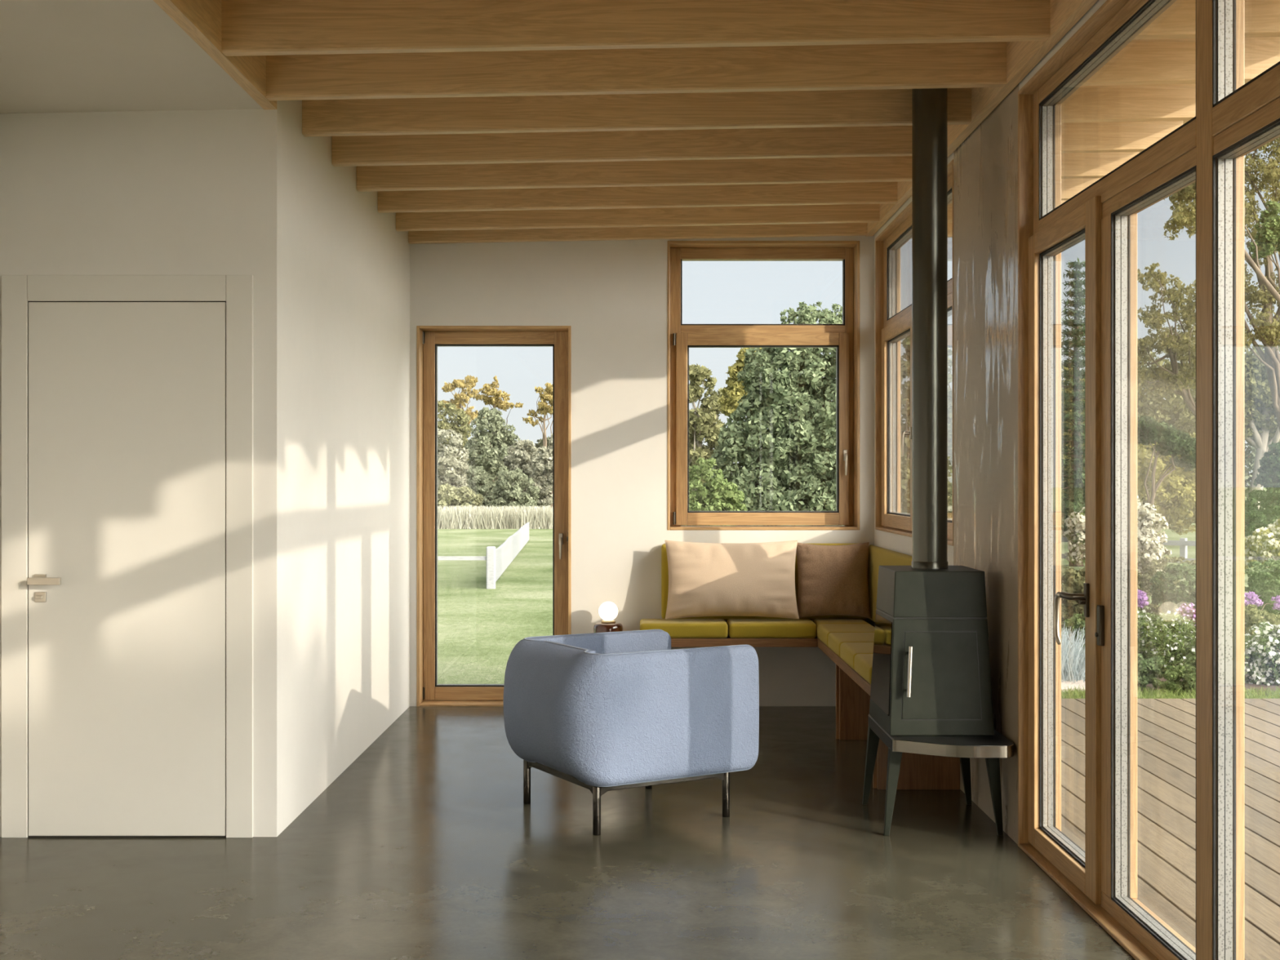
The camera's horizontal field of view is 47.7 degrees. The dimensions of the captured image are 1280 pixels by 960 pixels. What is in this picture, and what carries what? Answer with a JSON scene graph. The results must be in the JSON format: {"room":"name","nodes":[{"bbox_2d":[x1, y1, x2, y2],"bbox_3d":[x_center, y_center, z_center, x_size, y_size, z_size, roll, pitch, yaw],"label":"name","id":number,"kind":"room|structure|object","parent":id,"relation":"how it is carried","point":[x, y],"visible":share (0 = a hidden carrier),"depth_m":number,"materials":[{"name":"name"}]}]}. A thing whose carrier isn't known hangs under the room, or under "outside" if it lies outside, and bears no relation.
{"room":"living room","nodes":[
{"label":"living room","id":0,"kind":"room"},
{"bbox_2d":[0,0,262,113],"bbox_3d":[-2.095,-1.547,1.547,1.241,0.227,8.294,0,0,0],"label":"ceiling","id":1,"kind":"structure","parent":0,"point":[56,55],"depth_m":5.02,"materials":[{"name":"paint"}]},
{"bbox_2d":[153,0,276,109],"bbox_3d":[-1.449,-1.591,1.537,0.050,0.278,8.274,0,0,0],"label":"beam","id":2,"kind":"structure","parent":1,"relation":"attached to","point":[201,20],"depth_m":4.88,"materials":[{"name":"brown wood"}]},
{"bbox_2d":[0,100,286,836],"bbox_3d":[-2.070,-0.168,5.754,1.291,3.135,0.160,0,0,0],"label":"wall","id":3,"kind":"structure","parent":0,"point":[166,192],"depth_m":5.67,"materials":[{"name":"paint"}]},
{"bbox_2d":[1,275,253,837],"bbox_3d":[-2.007,0.299,5.638,0.983,2.202,0.073,0,0,0],"label":"door","id":4,"kind":"structure","parent":3,"relation":"in","point":[127,400],"depth_m":5.66,"materials":[{"name":"paint"}]},
{"bbox_2d":[286,100,409,826],"bbox_3d":[-1.504,-0.168,7.527,0.160,3.135,3.386,0,0,0],"label":"wall","id":5,"kind":"structure","parent":0,"point":[348,262],"depth_m":6.88,"materials":[{"name":"paint"}]},
{"bbox_2d":[0,706,1135,959],"bbox_3d":[-0.632,1.525,3.085,4.165,0.250,11.770,0,0,0],"label":"floor","id":6,"kind":"structure","parent":0,"point":[427,846],"depth_m":5.12,"materials":[{"name":"concrete"}]},
{"bbox_2d":[593,622,622,632],"bbox_3d":[-0.192,1.133,8.770,0.180,0.534,0.180,0,0,0],"label":"side table","id":7,"kind":"object","parent":6,"relation":"on","point":[600,627],"visible":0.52,"depth_m":8.70,"materials":[{"name":"brown paint"}]},
{"bbox_2d":[598,601,617,623],"bbox_3d":[-0.192,0.801,8.770,0.118,0.129,0.118,0,0,0],"label":"table lamp","id":8,"kind":"object","parent":7,"relation":"on","point":[608,611],"visible":1,"depth_m":8.73,"materials":[{"name":"beige"}]},
{"bbox_2d":[503,629,759,835],"bbox_3d":[-0.074,1.042,6.135,0.888,0.716,0.781,0,0,-30],"label":"armchair","id":9,"kind":"object","parent":6,"relation":"on","point":[599,713],"visible":1,"depth_m":5.83,"materials":[{"name":"blue fabric"}]},
{"bbox_2d":[671,634,959,789],"bbox_3d":[0.724,1.169,7.744,1.448,0.462,2.408,0,0,0],"label":"bench","id":10,"kind":"object","parent":6,"relation":"on","point":[917,771],"visible":0.44,"depth_m":7.79,"materials":[{"name":"brown wood"}]},
{"bbox_2d":[661,543,668,618],"bbox_3d":[0.153,0.620,8.905,0.040,0.455,0.078,0,0,0],"label":"cushion","id":11,"kind":"object","parent":10,"relation":"on","point":[664,580],"depth_m":8.87,"materials":[{"name":"yellow fabric"}]},
{"bbox_2d":[640,618,728,638],"bbox_3d":[0.260,0.892,8.700,0.523,0.091,0.313,0,0,0],"label":"seat cushion","id":12,"kind":"object","parent":10,"relation":"on","point":[675,628],"visible":0.77,"depth_m":8.55,"materials":[{"name":"yellow fabric"}]},
{"bbox_2d":[664,540,799,619],"bbox_3d":[0.553,0.600,8.695,0.810,0.472,0.187,0,0,0],"label":"pillow","id":13,"kind":"object","parent":12,"relation":"on","point":[705,579],"visible":1,"depth_m":8.66,"materials":[{"name":"beige fabric"}]},
{"bbox_2d":[675,616,787,620],"bbox_3d":[0.563,0.848,8.905,0.680,0.020,0.078,0,0,0],"label":"cushion","id":14,"kind":"object","parent":10,"relation":"on","point":[726,618],"depth_m":8.87,"materials":[{"name":"yellow fabric"}]},
{"bbox_2d":[726,618,817,638],"bbox_3d":[0.787,0.892,8.700,0.518,0.091,0.313,0,0,0],"label":"seat cushion","id":15,"kind":"object","parent":10,"relation":"on","point":[737,628],"visible":0.94,"depth_m":8.54,"materials":[{"name":"yellow fabric"}]},
{"bbox_2d":[799,615,866,620],"bbox_3d":[1.181,0.845,8.905,0.405,0.025,0.078,0,0,0],"label":"cushion","id":16,"kind":"object","parent":10,"relation":"on","point":[811,618],"depth_m":8.87,"materials":[{"name":"yellow fabric"}]},
{"bbox_2d":[812,618,868,626],"bbox_3d":[1.210,0.892,8.700,0.313,0.091,0.313,0,0,0],"label":"seat cushion","id":17,"kind":"object","parent":10,"relation":"on","point":[817,621],"visible":0.34,"depth_m":8.67,"materials":[{"name":"yellow fabric"}]},
{"bbox_2d":[795,542,871,618],"bbox_3d":[1.172,0.608,8.767,0.451,0.458,0.149,0,0,0],"label":"pillow","id":18,"kind":"object","parent":17,"relation":"on","point":[833,580],"visible":1,"depth_m":8.72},
{"bbox_2d":[817,623,875,646],"bbox_3d":[1.205,0.892,8.300,0.323,0.091,0.473,0,0,0],"label":"seat cushion","id":19,"kind":"object","parent":10,"relation":"on","point":[823,629],"visible":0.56,"depth_m":8.27,"materials":[{"name":"yellow fabric"}]},
{"bbox_2d":[827,632,874,657],"bbox_3d":[1.205,0.892,7.815,0.323,0.091,0.483,0,0,0],"label":"seat cushion","id":20,"kind":"object","parent":10,"relation":"on","point":[835,640],"visible":0.47,"depth_m":7.80,"materials":[{"name":"yellow fabric"}]},
{"bbox_2d":[840,642,873,671],"bbox_3d":[1.205,0.892,7.320,0.323,0.091,0.493,0,0,0],"label":"seat cushion","id":21,"kind":"object","parent":10,"relation":"on","point":[848,651],"visible":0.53,"depth_m":7.30,"materials":[{"name":"yellow fabric"}]},
{"bbox_2d":[854,653,872,684],"bbox_3d":[1.205,0.892,6.820,0.323,0.091,0.493,0,0,0],"label":"seat cushion","id":22,"kind":"object","parent":10,"relation":"on","point":[863,662],"visible":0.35,"depth_m":6.81,"materials":[{"name":"yellow fabric"}]},
{"bbox_2d":[867,544,911,622],"bbox_3d":[1.425,0.631,8.204,0.038,0.462,1.480,0,0,0],"label":"cushion","id":23,"kind":"object","parent":10,"relation":"on","point":[877,556],"visible":0.35,"depth_m":8.61,"materials":[{"name":"yellow fabric"}]},
{"bbox_2d":[862,88,1013,835],"bbox_3d":[1.201,-0.165,5.886,0.482,3.130,0.752,0,0,0],"label":"wood stove","id":24,"kind":"object","parent":6,"relation":"on","point":[931,692],"visible":0.98,"depth_m":5.84,"materials":[{"name":"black metal"}]},
{"bbox_2d":[409,235,874,706],"bbox_3d":[0.083,-0.043,9.085,3.014,3.385,0.270,0,0,0],"label":"wall","id":25,"kind":"structure","parent":0,"point":[612,294],"depth_m":8.95,"materials":[{"name":"paint"}]},
{"bbox_2d":[416,325,571,706],"bbox_3d":[-0.904,0.224,9.079,0.956,2.356,0.266,0,0,0],"label":"glass door","id":26,"kind":"structure","parent":25,"relation":"in","point":[428,338],"depth_m":9.10,"materials":[{"name":"brown wood"}]},
{"bbox_2d":[666,240,859,529],"bbox_3d":[0.764,-0.585,9.079,1.191,1.790,0.266,0,0,0],"label":"window","id":27,"kind":"structure","parent":25,"relation":"in","point":[845,337],"depth_m":9.07,"materials":[{"name":"brown wood"}]},
{"bbox_2d":[874,0,1106,844],"bbox_3d":[1.520,-0.043,3.175,0.140,3.385,11.550,0,0,0],"label":"wall","id":28,"kind":"structure","parent":0,"point":[985,164],"depth_m":5.97,"materials":[{"name":"paint"}]},
{"bbox_2d":[875,159,953,546],"bbox_3d":[1.512,-0.590,7.795,0.177,1.790,2.210,0,0,0],"label":"window","id":29,"kind":"structure","parent":28,"relation":"in","point":[892,325],"depth_m":8.76,"materials":[{"name":"brown wood"}]},
{"bbox_2d":[865,0,1097,236],"bbox_3d":[1.418,-1.619,3.175,0.044,0.223,11.550,0,0,0],"label":"beam","id":30,"kind":"structure","parent":28,"relation":"attached to","point":[1022,57],"depth_m":5.47,"materials":[{"name":"brown wood"}]},
{"bbox_2d":[1017,0,1279,959],"bbox_3d":[1.504,-0.043,1.517,0.191,2.885,8.034,0,0,0],"label":"window frame","id":31,"kind":"structure","parent":28,"relation":"in","point":[1233,118],"depth_m":4.60,"materials":[{"name":"brown wood"}]},
{"bbox_3d":[-0.131,-1.755,3.385,5.738,0.040,12.370,0,0,0],"label":"boards","id":32,"kind":"object","parent":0,"visible":0},
{"bbox_2d":[331,125,911,166],"bbox_3d":[-0.013,-1.593,6.704,2.819,0.273,0.055,0,0,0],"label":"ceiling beam","id":33,"kind":"structure","parent":32,"relation":"attached to","point":[882,140],"depth_m":6.67,"materials":[{"name":"brown wood"}]},
{"bbox_2d":[356,155,911,191],"bbox_3d":[-0.013,-1.593,7.287,2.819,0.273,0.055,0,0,0],"label":"ceiling beam","id":34,"kind":"structure","parent":32,"relation":"attached to","point":[889,168],"depth_m":7.26,"materials":[{"name":"brown wood"}]},
{"bbox_2d":[222,0,1049,56],"bbox_3d":[-0.014,-1.593,4.952,2.820,0.273,0.055,0,0,0],"label":"ceiling beam","id":35,"kind":"structure","parent":32,"relation":"attached to","point":[249,27],"depth_m":4.92,"materials":[{"name":"brown wood"}]},
{"bbox_2d":[266,41,1006,100],"bbox_3d":[-0.014,-1.593,5.535,2.820,0.273,0.055,0,0,0],"label":"ceiling beam","id":36,"kind":"structure","parent":32,"relation":"attached to","point":[946,64],"depth_m":5.51,"materials":[{"name":"brown wood"}]},
{"bbox_2d":[302,87,971,137],"bbox_3d":[-0.013,-1.593,6.120,2.819,0.273,0.055,0,0,0],"label":"ceiling beam","id":37,"kind":"structure","parent":32,"relation":"attached to","point":[882,107],"depth_m":6.09,"materials":[{"name":"brown wood"}]},
{"bbox_2d":[377,182,897,213],"bbox_3d":[-0.013,-1.593,7.872,2.819,0.273,0.055,0,0,0],"label":"ceiling beam","id":38,"kind":"structure","parent":32,"relation":"attached to","point":[855,193],"depth_m":7.84,"materials":[{"name":"brown wood"}]},
{"bbox_2d":[408,222,866,244],"bbox_3d":[-0.013,-1.593,8.912,2.819,0.273,0.055,0,0,0],"label":"ceiling beam","id":39,"kind":"structure","parent":32,"relation":"attached to","point":[836,228],"depth_m":8.88,"materials":[{"name":"brown wood"}]},
{"bbox_2d":[395,204,879,231],"bbox_3d":[-0.013,-1.593,8.456,2.819,0.273,0.055,0,0,0],"label":"ceiling beam","id":40,"kind":"structure","parent":32,"relation":"attached to","point":[838,213],"depth_m":8.43,"materials":[{"name":"brown wood"}]},
{"bbox_2d":[1061,177,1100,200],"bbox_3d":[2.049,-1.621,7.872,0.917,0.217,0.055,0,0,0],"label":"rafter","id":41,"kind":"object","parent":32,"relation":"attached to","point":[1070,188],"visible":0.02,"depth_m":7.84,"materials":[{"name":"brown wood"}]},
{"bbox_2d":[1061,151,1139,178],"bbox_3d":[2.049,-1.621,7.287,0.917,0.217,0.055,0,0,0],"label":"rafter","id":42,"kind":"object","parent":32,"relation":"attached to","point":[1073,165],"visible":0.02,"depth_m":7.26,"materials":[{"name":"brown wood"}]},
{"bbox_2d":[1061,120,1182,153],"bbox_3d":[2.049,-1.621,6.704,0.917,0.217,0.055,0,0,0],"label":"rafter","id":43,"kind":"object","parent":32,"relation":"attached to","point":[1112,136],"visible":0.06,"depth_m":6.67,"materials":[{"name":"brown wood"}]},
{"bbox_2d":[1061,84,1195,123],"bbox_3d":[2.049,-1.621,6.120,0.917,0.217,0.055,0,0,0],"label":"rafter","id":44,"kind":"object","parent":32,"relation":"attached to","point":[1158,102],"visible":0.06,"depth_m":6.09,"materials":[{"name":"brown wood"}]},
{"bbox_2d":[1081,36,1279,85],"bbox_3d":[2.049,-1.621,5.535,0.917,0.217,0.055,0,0,0],"label":"rafter","id":45,"kind":"object","parent":32,"relation":"attached to","point":[1141,61],"visible":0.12,"depth_m":5.51,"materials":[{"name":"brown wood"}]},
{"bbox_2d":[1133,0,1279,39],"bbox_3d":[2.049,-1.621,4.952,0.917,0.217,0.055,0,0,0],"label":"rafter","id":46,"kind":"object","parent":32,"relation":"attached to","point":[1262,17],"visible":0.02,"depth_m":4.92,"materials":[{"name":"brown wood"}]},
{"label":"outside","id":47,"kind":"structure","parent":0,"visible":0},
{"bbox_2d":[1247,200,1279,288],"bbox_3d":[11.376,-3.909,26.016,0.868,2.226,0.663,0,0,0],"label":"tree","id":48,"kind":"object","parent":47,"point":[1269,220],"visible":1,"depth_m":25.93,"materials":[{"name":"green plant"}]},
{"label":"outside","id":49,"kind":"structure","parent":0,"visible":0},
{"bbox_2d":[1163,182,1279,305],"bbox_3d":[8.782,-3.776,22.098,2.159,2.864,1.302,0,0,-25],"label":"eucalyptus","id":50,"kind":"object","parent":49,"point":[1186,217],"visible":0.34,"depth_m":21.95,"materials":[{"name":"green plant"}]},
{"bbox_3d":[5.300,1.522,2.695,7.400,0.095,13.390,0,0,0],"label":"terrace base","id":51,"kind":"object","parent":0,"visible":0},
{"bbox_2d":[1061,698,1279,959],"bbox_3d":[5.324,1.438,2.700,7.407,0.035,13.400,0,0,0],"label":"deck","id":52,"kind":"object","parent":51,"relation":"on","point":[1166,727],"visible":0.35,"depth_m":6.28,"materials":[{"name":"wood"}]},
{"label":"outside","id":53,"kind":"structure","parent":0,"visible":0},
{"bbox_2d":[437,487,1279,698],"bbox_3d":[20.000,1.800,120.000,360.000,0.500,360.000,0,0,0],"label":"lawn","id":54,"kind":"structure","parent":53,"point":[479,627],"depth_m":18.62,"materials":[{"name":"plant"}]},
{"bbox_2d":[437,428,469,502],"bbox_3d":[-7.715,-0.240,56.977,2.459,3.694,1.846,0,0,0],"label":"tree","id":55,"kind":"object","parent":54,"relation":"on","point":[451,471],"visible":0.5,"depth_m":56.59,"materials":[{"name":"grey plant"}]},
{"bbox_2d":[437,400,475,484],"bbox_3d":[-8.683,-1.029,66.014,3.017,5.270,2.123,0,0,0],"label":"tree","id":56,"kind":"object","parent":54,"relation":"on","point":[462,419],"visible":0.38,"depth_m":65.58,"materials":[{"name":"green plant"}]},
{"bbox_2d":[441,374,478,487],"bbox_3d":[-8.760,-1.738,70.013,1.915,6.689,2.071,0,0,-6],"label":"tree","id":57,"kind":"object","parent":54,"relation":"on","point":[460,398],"visible":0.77,"depth_m":69.68,"materials":[{"name":"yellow plant"}]},
{"bbox_2d":[437,483,484,509],"bbox_3d":[-6.493,0.852,49.953,1.990,1.514,1.983,0,0,-42],"label":"bush","id":58,"kind":"object","parent":54,"relation":"on","point":[464,495],"visible":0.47,"depth_m":49.65,"materials":[{"name":"green plant"}]},
{"bbox_2d":[437,555,486,559],"bbox_3d":[-5.595,1.345,20.660,6.810,0.610,0.080,0,0,0],"label":"rail fence","id":59,"kind":"object","parent":54,"relation":"on","point":[439,557],"visible":0.02,"depth_m":20.64,"materials":[{"name":"white paint"}]},
{"bbox_2d":[466,466,495,507],"bbox_3d":[-5.665,0.541,52.023,1.287,2.127,1.236,0,0,0],"label":"tree","id":60,"kind":"object","parent":54,"relation":"on","point":[478,476],"visible":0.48,"depth_m":51.73,"materials":[{"name":"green plant"}]},
{"bbox_2d":[437,505,552,528],"bbox_3d":[-6.147,1.187,46.792,7.338,0.725,2.653,0,0,0],"label":"meadow grass","id":61,"kind":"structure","parent":54,"relation":"on","point":[451,517],"depth_m":45.86,"materials":[{"name":"plant"}]},
{"bbox_2d":[462,406,527,485],"bbox_3d":[-6.244,-0.765,61.979,2.854,4.742,2.254,0,0,0],"label":"tree","id":62,"kind":"object","parent":54,"relation":"on","point":[487,450],"visible":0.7,"depth_m":61.55,"materials":[{"name":"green plant"}]},
{"bbox_2d":[469,375,523,479],"bbox_3d":[-7.249,-1.810,73.022,2.962,6.836,2.097,0,0,0],"label":"tree","id":63,"kind":"object","parent":54,"relation":"on","point":[495,402],"visible":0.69,"depth_m":72.68,"materials":[{"name":"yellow plant"}]},
{"bbox_2d":[486,521,528,588],"bbox_3d":[-2.519,1.300,28.797,0.146,0.700,16.414,0,0,-3],"label":"picket fence","id":64,"kind":"object","parent":54,"relation":"on","point":[499,559],"visible":0.97,"depth_m":23.89,"materials":[{"name":"white paint"}]},
{"bbox_2d":[491,467,540,508],"bbox_3d":[-4.336,0.595,49.970,1.728,2.050,1.626,0,0,31],"label":"tree","id":65,"kind":"object","parent":54,"relation":"on","point":[504,493],"visible":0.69,"depth_m":49.61,"materials":[{"name":"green plant"}]},
{"bbox_2d":[503,439,543,493],"bbox_3d":[-4.182,0.051,53.045,1.666,3.113,1.540,0,0,0],"label":"tree","id":66,"kind":"object","parent":54,"relation":"on","point":[520,458],"visible":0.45,"depth_m":52.72,"materials":[{"name":"grey plant"}]},
{"bbox_2d":[521,382,552,447],"bbox_3d":[-4.557,-1.673,70.015,2.317,6.553,2.042,0,0,-4],"label":"tree","id":67,"kind":"object","parent":54,"relation":"on","point":[544,408],"visible":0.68,"depth_m":69.74,"materials":[{"name":"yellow plant"}]},
{"bbox_2d":[530,433,552,508],"bbox_3d":[-2.993,-0.024,51.021,1.711,3.293,1.339,0,0,0],"label":"tree","id":68,"kind":"object","parent":54,"relation":"on","point":[545,461],"visible":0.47,"depth_m":50.72,"materials":[{"name":"grey plant"}]},
{"bbox_2d":[688,363,725,490],"bbox_3d":[1.501,-0.565,34.035,1.545,4.337,1.235,0,0,0],"label":"tree","id":69,"kind":"object","parent":54,"relation":"on","point":[704,423],"visible":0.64,"depth_m":33.77,"materials":[{"name":"green plant"}]},
{"bbox_2d":[680,457,747,525],"bbox_3d":[0.859,0.637,20.025,1.065,1.932,0.992,0,0,-34],"label":"shrub","id":70,"kind":"object","parent":54,"relation":"on","point":[710,498],"visible":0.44,"depth_m":19.81,"materials":[{"name":"green plant"}]},
{"bbox_2d":[716,347,772,417],"bbox_3d":[2.277,-0.634,30.027,1.312,4.471,0.900,0,0,14],"label":"tree","id":71,"kind":"object","parent":54,"relation":"on","point":[734,391],"visible":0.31,"depth_m":29.84,"materials":[{"name":"yellow plant"}]},
{"bbox_2d":[700,301,909,525],"bbox_3d":[2.747,-0.707,23.974,3.273,4.646,2.889,0,0,-27],"label":"leafy tree","id":72,"kind":"object","parent":54,"relation":"on","point":[787,436],"visible":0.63,"depth_m":23.32,"materials":[{"name":"green plant"}]},
{"bbox_2d":[900,335,951,519],"bbox_3d":[3.359,-0.099,16.995,1.324,3.407,1.358,0,0,39],"label":"tree","id":73,"kind":"object","parent":54,"relation":"on","point":[904,366],"visible":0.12,"depth_m":16.85,"materials":[{"name":"green plant"}]},
{"bbox_2d":[1061,679,1084,691],"bbox_3d":[2.749,1.550,14.292,1.300,0.040,7.453,0,0,-2],"label":"garden path","id":74,"kind":"structure","parent":54,"relation":"on","point":[1081,684],"depth_m":10.78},
{"bbox_2d":[1061,626,1084,682],"bbox_3d":[3.223,1.340,11.173,0.744,0.419,0.999,0,0,0],"label":"ornamental grass","id":75,"kind":"object","parent":74,"relation":"on","point":[1072,667],"depth_m":11.06,"materials":[{"name":"plant"}]},
{"bbox_2d":[1061,257,1084,566],"bbox_3d":[7.806,-1.230,26.044,1.483,5.559,1.450,0,0,19],"label":"conifer","id":76,"kind":"object","parent":54,"relation":"on","point":[1076,464],"visible":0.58,"depth_m":25.90,"materials":[{"name":"green plant"}]},
{"bbox_2d":[1061,470,1084,531],"bbox_3d":[7.371,0.692,24.019,1.077,1.815,0.703,0,0,0],"label":"shrub","id":77,"kind":"object","parent":54,"relation":"on","point":[1077,486],"visible":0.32,"depth_m":23.88,"materials":[{"name":"green plant"}]},
{"bbox_2d":[1061,365,1084,537],"bbox_3d":[11.273,-0.728,37.975,2.646,4.674,2.163,0,0,14],"label":"tree","id":78,"kind":"object","parent":54,"relation":"on","point":[1066,368],"visible":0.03,"depth_m":37.53,"materials":[{"name":"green plant"}]},
{"bbox_2d":[1137,262,1195,417],"bbox_3d":[11.018,-2.397,29.978,2.251,4.148,1.682,0,0,0],"label":"tree","id":79,"kind":"object","parent":54,"relation":"on","point":[1162,379],"visible":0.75,"depth_m":29.85,"materials":[{"name":"green plant"}]},
{"bbox_2d":[1137,433,1195,535],"bbox_3d":[12.283,0.244,34.026,2.902,2.738,1.876,0,0,0],"label":"tree","id":80,"kind":"object","parent":54,"relation":"on","point":[1176,493],"visible":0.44,"depth_m":33.50,"materials":[{"name":"yellow plant"}]},
{"bbox_2d":[1137,414,1195,504],"bbox_3d":[11.609,0.070,32.009,1.998,3.089,0.972,0,0,0],"label":"tree","id":81,"kind":"object","parent":54,"relation":"on","point":[1175,442],"visible":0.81,"depth_m":31.82,"materials":[{"name":"green plant"}]},
{"bbox_2d":[1137,350,1195,479],"bbox_3d":[15.224,-1.170,42.063,4.700,5.545,2.854,0,0,9],"label":"tree","id":82,"kind":"object","parent":54,"relation":"on","point":[1177,413],"visible":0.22,"depth_m":41.34,"materials":[{"name":"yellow plant"}]},
{"bbox_2d":[1061,537,1273,563],"bbox_3d":[9.827,1.325,24.530,8.637,0.650,0.120,0,0,42],"label":"rail fence","id":83,"kind":"object","parent":54,"relation":"on","point":[1183,543],"visible":0.19,"depth_m":24.92,"materials":[{"name":"white paint"}]},
{"bbox_2d":[1061,684,1279,699],"bbox_3d":[5.105,1.518,9.962,6.866,0.064,1.180,0,0,0],"label":"lawn edge","id":84,"kind":"object","parent":54,"relation":"on","point":[1156,694],"visible":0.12,"depth_m":10.26,"materials":[{"name":"green plant"}]},
{"bbox_2d":[1066,614,1279,696],"bbox_3d":[6.460,1.552,13.400,6.080,0.035,6.200,0,0,0],"label":"planting bed","id":85,"kind":"object","parent":54,"relation":"on","point":[1247,685],"depth_m":10.77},
{"bbox_2d":[1061,564,1084,633],"bbox_3d":[4.431,1.219,14.495,0.802,0.769,0.642,0,0,0],"label":"shrub","id":86,"kind":"object","parent":85,"relation":"on","point":[1073,580],"visible":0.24,"depth_m":14.34,"materials":[{"name":"green plant"}]},
{"bbox_2d":[1061,611,1084,648],"bbox_3d":[3.833,1.358,12.388,0.487,0.485,0.367,0,0,-27],"label":"shrub","id":87,"kind":"object","parent":85,"relation":"on","point":[1077,618],"visible":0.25,"depth_m":12.39,"materials":[{"name":"green plant"}]},
{"bbox_2d":[1062,506,1084,564],"bbox_3d":[4.287,0.607,13.996,0.400,0.697,0.366,0,0,0],"label":"flowering tree","id":88,"kind":"object","parent":85,"relation":"on","point":[1075,523],"visible":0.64,"depth_m":13.95,"materials":[{"name":"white plant"}]},
{"bbox_2d":[1137,653,1165,688],"bbox_3d":[3.670,1.432,10.706,0.363,0.338,0.364,0,0,-38],"label":"shrub","id":89,"kind":"object","parent":85,"relation":"on","point":[1150,666],"visible":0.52,"depth_m":10.61,"materials":[{"name":"green plant"}]},
{"bbox_2d":[1137,495,1171,591],"bbox_3d":[5.663,0.884,16.506,0.799,1.432,0.634,0,0,0],"label":"shrub","id":90,"kind":"object","parent":85,"relation":"on","point":[1149,541],"visible":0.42,"depth_m":16.36,"materials":[{"name":"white plant"}]},
{"bbox_2d":[1137,608,1195,672],"bbox_3d":[4.173,1.307,11.502,0.812,0.586,0.649,0,0,27],"label":"flowering shrub","id":91,"kind":"object","parent":85,"relation":"on","point":[1177,644],"visible":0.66,"depth_m":11.37,"materials":[{"name":"green plant"}]},
{"bbox_2d":[1137,555,1195,624],"bbox_3d":[5.712,1.205,15.495,0.995,0.799,0.957,0,0,0],"label":"shrub","id":92,"kind":"object","parent":85,"relation":"on","point":[1153,567],"visible":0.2,"depth_m":15.45,"materials":[{"name":"green plant"}]},
{"bbox_2d":[1148,562,1195,614],"bbox_3d":[5.050,1.181,13.403,0.633,0.840,0.638,0,0,-11],"label":"shrub","id":93,"kind":"object","parent":85,"relation":"on","point":[1172,573],"visible":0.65,"depth_m":13.29,"materials":[{"name":"green plant"}]},
{"bbox_2d":[1151,656,1195,693],"bbox_3d":[3.975,1.435,10.499,0.518,0.332,0.365,0,0,0],"label":"shrub","id":94,"kind":"object","parent":85,"relation":"on","point":[1186,673],"visible":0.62,"depth_m":10.43,"materials":[{"name":"green plant"}]},
{"bbox_2d":[1175,602,1195,627],"bbox_3d":[4.703,1.316,12.193,0.380,0.569,0.278,0,0,0],"label":"shrub","id":95,"kind":"object","parent":85,"relation":"on","point":[1186,611],"visible":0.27,"depth_m":12.14,"materials":[{"name":"pink plant"}]},
{"bbox_2d":[1244,621,1279,685],"bbox_3d":[4.830,1.339,10.998,0.720,0.527,0.539,0,0,3],"label":"flowering shrub","id":96,"kind":"object","parent":85,"relation":"on","point":[1264,667],"visible":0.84,"depth_m":10.89,"materials":[{"name":"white plant"}]},
{"bbox_2d":[1244,604,1279,654],"bbox_3d":[5.175,1.311,11.920,0.685,0.587,0.365,0,0,0],"label":"shrub","id":97,"kind":"object","parent":85,"relation":"on","point":[1252,615],"visible":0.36,"depth_m":11.84,"materials":[{"name":"green plant"}]},
{"bbox_2d":[1244,557,1279,617],"bbox_3d":[6.641,1.206,14.994,1.111,0.800,0.730,0,0,0],"label":"shrub","id":98,"kind":"object","parent":85,"relation":"on","point":[1268,563],"visible":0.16,"depth_m":15.02,"materials":[{"name":"green plant"}]},
{"bbox_2d":[1244,591,1279,610],"bbox_3d":[5.133,1.262,12.004,0.430,0.680,0.197,0,0,0],"label":"flowers","id":99,"kind":"object","parent":85,"relation":"on","point":[1255,600],"visible":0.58,"depth_m":11.96,"materials":[{"name":"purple plant"}]},
{"bbox_2d":[1248,563,1279,616],"bbox_3d":[5.620,1.156,12.603,0.586,0.891,0.575,0,0,12],"label":"topiary ball","id":100,"kind":"object","parent":85,"relation":"on","point":[1260,581],"visible":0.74,"depth_m":12.52,"materials":[{"name":"green plant"}]},
{"bbox_2d":[1170,408,1274,516],"bbox_3d":[24.193,-1.480,60.426,5.522,6.245,5.327,0,0,-17],"label":"tree","id":101,"kind":"object","parent":54,"relation":"on","point":[1248,463],"visible":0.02,"depth_m":59.05,"materials":[{"name":"grey plant"}]},
{"bbox_2d":[1244,137,1279,431],"bbox_3d":[11.929,-3.176,27.106,3.114,7.927,1.629,0,0,-15],"label":"tree","id":102,"kind":"object","parent":54,"relation":"on","point":[1268,331],"visible":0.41,"depth_m":26.84,"materials":[{"name":"green plant"}]},
{"bbox_2d":[1244,342,1279,537],"bbox_3d":[15.797,-0.961,35.928,3.008,5.049,1.918,0,0,0],"label":"tree","id":103,"kind":"object","parent":54,"relation":"on","point":[1260,423],"visible":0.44,"depth_m":35.71,"materials":[{"name":"green plant"}]},
{"bbox_2d":[1244,441,1279,551],"bbox_3d":[12.780,0.410,29.075,1.960,2.389,1.219,0,0,13],"label":"evergreen","id":104,"kind":"object","parent":54,"relation":"on","point":[1268,471],"visible":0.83,"depth_m":28.85,"materials":[{"name":"green plant"}]},
{"bbox_2d":[1244,519,1279,569],"bbox_3d":[9.697,1.051,21.984,1.262,1.099,0.873,0,0,0],"label":"shrub","id":105,"kind":"object","parent":54,"relation":"on","point":[1256,545],"visible":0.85,"depth_m":21.83,"materials":[{"name":"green plant"}]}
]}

